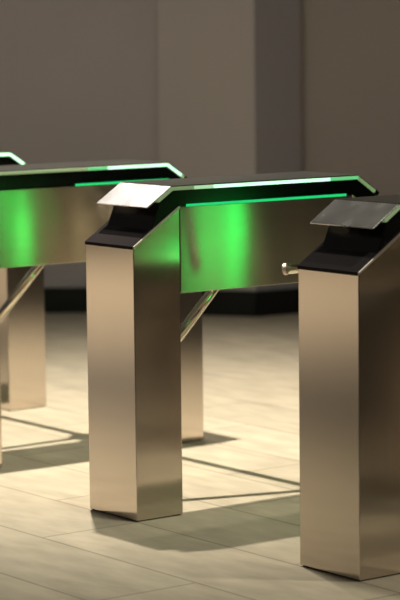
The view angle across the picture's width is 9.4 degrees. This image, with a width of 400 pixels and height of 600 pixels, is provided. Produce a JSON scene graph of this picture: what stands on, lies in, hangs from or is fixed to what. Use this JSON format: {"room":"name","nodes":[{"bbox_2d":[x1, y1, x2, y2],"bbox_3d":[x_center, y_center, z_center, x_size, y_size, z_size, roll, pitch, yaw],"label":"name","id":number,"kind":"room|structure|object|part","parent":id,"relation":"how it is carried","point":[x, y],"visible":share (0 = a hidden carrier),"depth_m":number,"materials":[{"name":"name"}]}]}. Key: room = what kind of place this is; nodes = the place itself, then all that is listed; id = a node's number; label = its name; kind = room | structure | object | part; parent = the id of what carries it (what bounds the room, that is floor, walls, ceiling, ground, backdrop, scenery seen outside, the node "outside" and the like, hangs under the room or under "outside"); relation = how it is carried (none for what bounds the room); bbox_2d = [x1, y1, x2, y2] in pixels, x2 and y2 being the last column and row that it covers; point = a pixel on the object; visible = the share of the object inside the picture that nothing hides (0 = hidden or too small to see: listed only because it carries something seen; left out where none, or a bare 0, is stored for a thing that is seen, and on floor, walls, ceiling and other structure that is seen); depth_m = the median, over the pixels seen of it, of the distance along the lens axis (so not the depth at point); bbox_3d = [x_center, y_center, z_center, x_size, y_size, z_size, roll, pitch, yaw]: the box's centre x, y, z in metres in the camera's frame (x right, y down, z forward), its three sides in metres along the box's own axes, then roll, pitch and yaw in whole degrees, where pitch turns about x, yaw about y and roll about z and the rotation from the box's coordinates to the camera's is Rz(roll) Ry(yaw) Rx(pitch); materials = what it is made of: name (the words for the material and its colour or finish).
{"room":"turnstile entrance lobby","nodes":[
{"label":"turnstile entrance lobby","id":0,"kind":"room"},
{"bbox_2d":[0,0,158,287],"bbox_3d":[-4.194,-1.721,12.348,8.002,3.600,0.200,0,6,3],"label":"wall","id":1,"kind":"structure","parent":0,"point":[79,78],"depth_m":12.13,"materials":[{"name":"beige paint"}]},
{"bbox_2d":[44,288,86,312],"bbox_3d":[-4.181,0.018,12.439,8.002,0.125,0.012,0,6,3],"label":"baseboard","id":2,"kind":"structure","parent":1,"relation":"attached to","point":[56,300],"depth_m":12.24,"materials":[{"name":"black"}]},
{"bbox_2d":[0,313,399,599],"bbox_3d":[-0.784,0.587,7.874,20.000,0.050,22.000,-5,8,-37],"label":"floor","id":3,"kind":"structure","parent":0,"point":[236,536],"depth_m":7.41,"materials":[{"name":"tile"}]},
{"bbox_2d":[0,151,45,410],"bbox_3d":[-1.195,-0.081,9.272,1.119,0.971,0.881,-5,8,-37],"label":"turnstile","id":4,"kind":"object","parent":3,"relation":"on","point":[22,330],"visible":0.62,"depth_m":9.15,"materials":[{"name":"silver metal"}]},
{"bbox_2d":[0,159,203,467],"bbox_3d":[-0.601,0.001,8.488,1.119,0.971,0.881,-5,8,-37],"label":"turnstile","id":5,"kind":"object","parent":3,"relation":"on","point":[49,211],"visible":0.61,"depth_m":8.05,"materials":[{"name":"silver metal"}]},
{"bbox_3d":[-0.571,-0.090,8.330,0.406,0.406,0.031,-5,8,-37],"label":"arm","id":6,"kind":"part","parent":5,"relation":"part of","materials":[{"name":"beige"}]},
{"bbox_3d":[-0.391,-0.252,8.069,0.655,0.252,0.005,-5,8,-37],"label":"panel","id":7,"kind":"part","parent":5,"relation":"part of","materials":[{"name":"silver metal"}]},
{"bbox_2d":[85,171,378,521],"bbox_3d":[-0.006,0.084,7.703,1.119,0.971,0.881,-5,8,-37],"label":"turnstile","id":8,"kind":"object","parent":3,"relation":"on","point":[161,240],"visible":0.79,"depth_m":7.13,"materials":[{"name":"silver metal"}]},
{"bbox_3d":[-0.194,-0.306,7.130,0.089,0.060,0.254,-5,8,-37],"label":"reader plate","id":9,"kind":"part","parent":8,"relation":"part of","materials":[{"name":"grey"}]},
{"bbox_3d":[-0.189,0.627,7.223,0.154,0.003,0.232,-5,8,-37],"label":"foot plate","id":10,"kind":"part","parent":8,"relation":"part of","materials":[{"name":"metal"}]},
{"bbox_3d":[-0.126,-0.209,7.031,0.166,0.114,0.006,-5,8,-37],"label":"edge trim","id":11,"kind":"part","parent":8,"relation":"part of","materials":[{"name":"silver metal"}]},
{"bbox_3d":[0.023,-0.008,7.546,0.406,0.406,0.031,-5,8,-37],"label":"arm","id":12,"kind":"part","parent":8,"relation":"part of","materials":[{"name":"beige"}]},
{"bbox_3d":[0.204,-0.170,7.285,0.655,0.252,0.005,-5,8,-37],"label":"panel","id":13,"kind":"part","parent":8,"relation":"part of","materials":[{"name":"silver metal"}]},
{"bbox_2d":[282,194,399,580],"bbox_3d":[0.637,0.168,6.895,1.168,0.971,0.786,-5,8,-37],"label":"turnstile","id":14,"kind":"object","parent":3,"relation":"on","point":[349,285],"visible":1,"depth_m":6.31,"materials":[{"name":"silver metal"}]},
{"bbox_3d":[0.507,-0.117,6.958,0.543,0.100,0.031,2,7,19],"label":"arm","id":15,"kind":"part","parent":14,"relation":"part of","materials":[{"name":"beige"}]},
{"bbox_3d":[0.405,0.710,6.438,0.154,0.003,0.232,-5,8,-37],"label":"foot plate","id":16,"kind":"part","parent":14,"relation":"part of","materials":[{"name":"metal"}]},
{"bbox_3d":[0.401,-0.224,6.345,0.089,0.060,0.254,-5,8,-37],"label":"reader plate","id":17,"kind":"part","parent":14,"relation":"part of","materials":[{"name":"grey"}]},
{"bbox_3d":[0.469,-0.127,6.246,0.166,0.114,0.006,-5,8,-37],"label":"edge trim","id":18,"kind":"part","parent":14,"relation":"part of","materials":[{"name":"silver metal"}]},
{"bbox_2d":[157,0,255,290],"bbox_3d":[0.058,-1.725,11.980,0.505,3.600,0.200,2,7,20],"label":"pillar","id":19,"kind":"structure","parent":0,"point":[206,62],"depth_m":11.96,"materials":[{"name":"beige paint"}]},
{"bbox_2d":[202,290,256,316],"bbox_3d":[0.039,0.013,12.078,0.505,0.125,0.012,2,7,20],"label":"baseboard","id":20,"kind":"structure","parent":19,"relation":"attached to","point":[224,303],"depth_m":12.03,"materials":[{"name":"black"}]},
{"bbox_2d":[254,0,300,290],"bbox_3d":[0.323,-1.725,11.954,0.269,3.600,0.200,-5,8,-31],"label":"wall column","id":21,"kind":"structure","parent":0,"point":[277,34],"depth_m":11.95,"materials":[{"name":"grey paint"}]},
{"bbox_2d":[256,288,298,316],"bbox_3d":[0.396,0.011,12.060,0.269,0.125,0.012,-5,8,-31],"label":"baseboard","id":22,"kind":"structure","parent":21,"relation":"attached to","point":[282,301],"depth_m":12.05,"materials":[{"name":"black"}]},
{"bbox_2d":[300,0,399,195],"bbox_3d":[5.190,-1.683,11.125,9.635,3.600,0.200,1,7,12],"label":"wall","id":23,"kind":"structure","parent":0,"point":[350,49],"depth_m":12.01,"materials":[{"name":"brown paint"}]}
]}

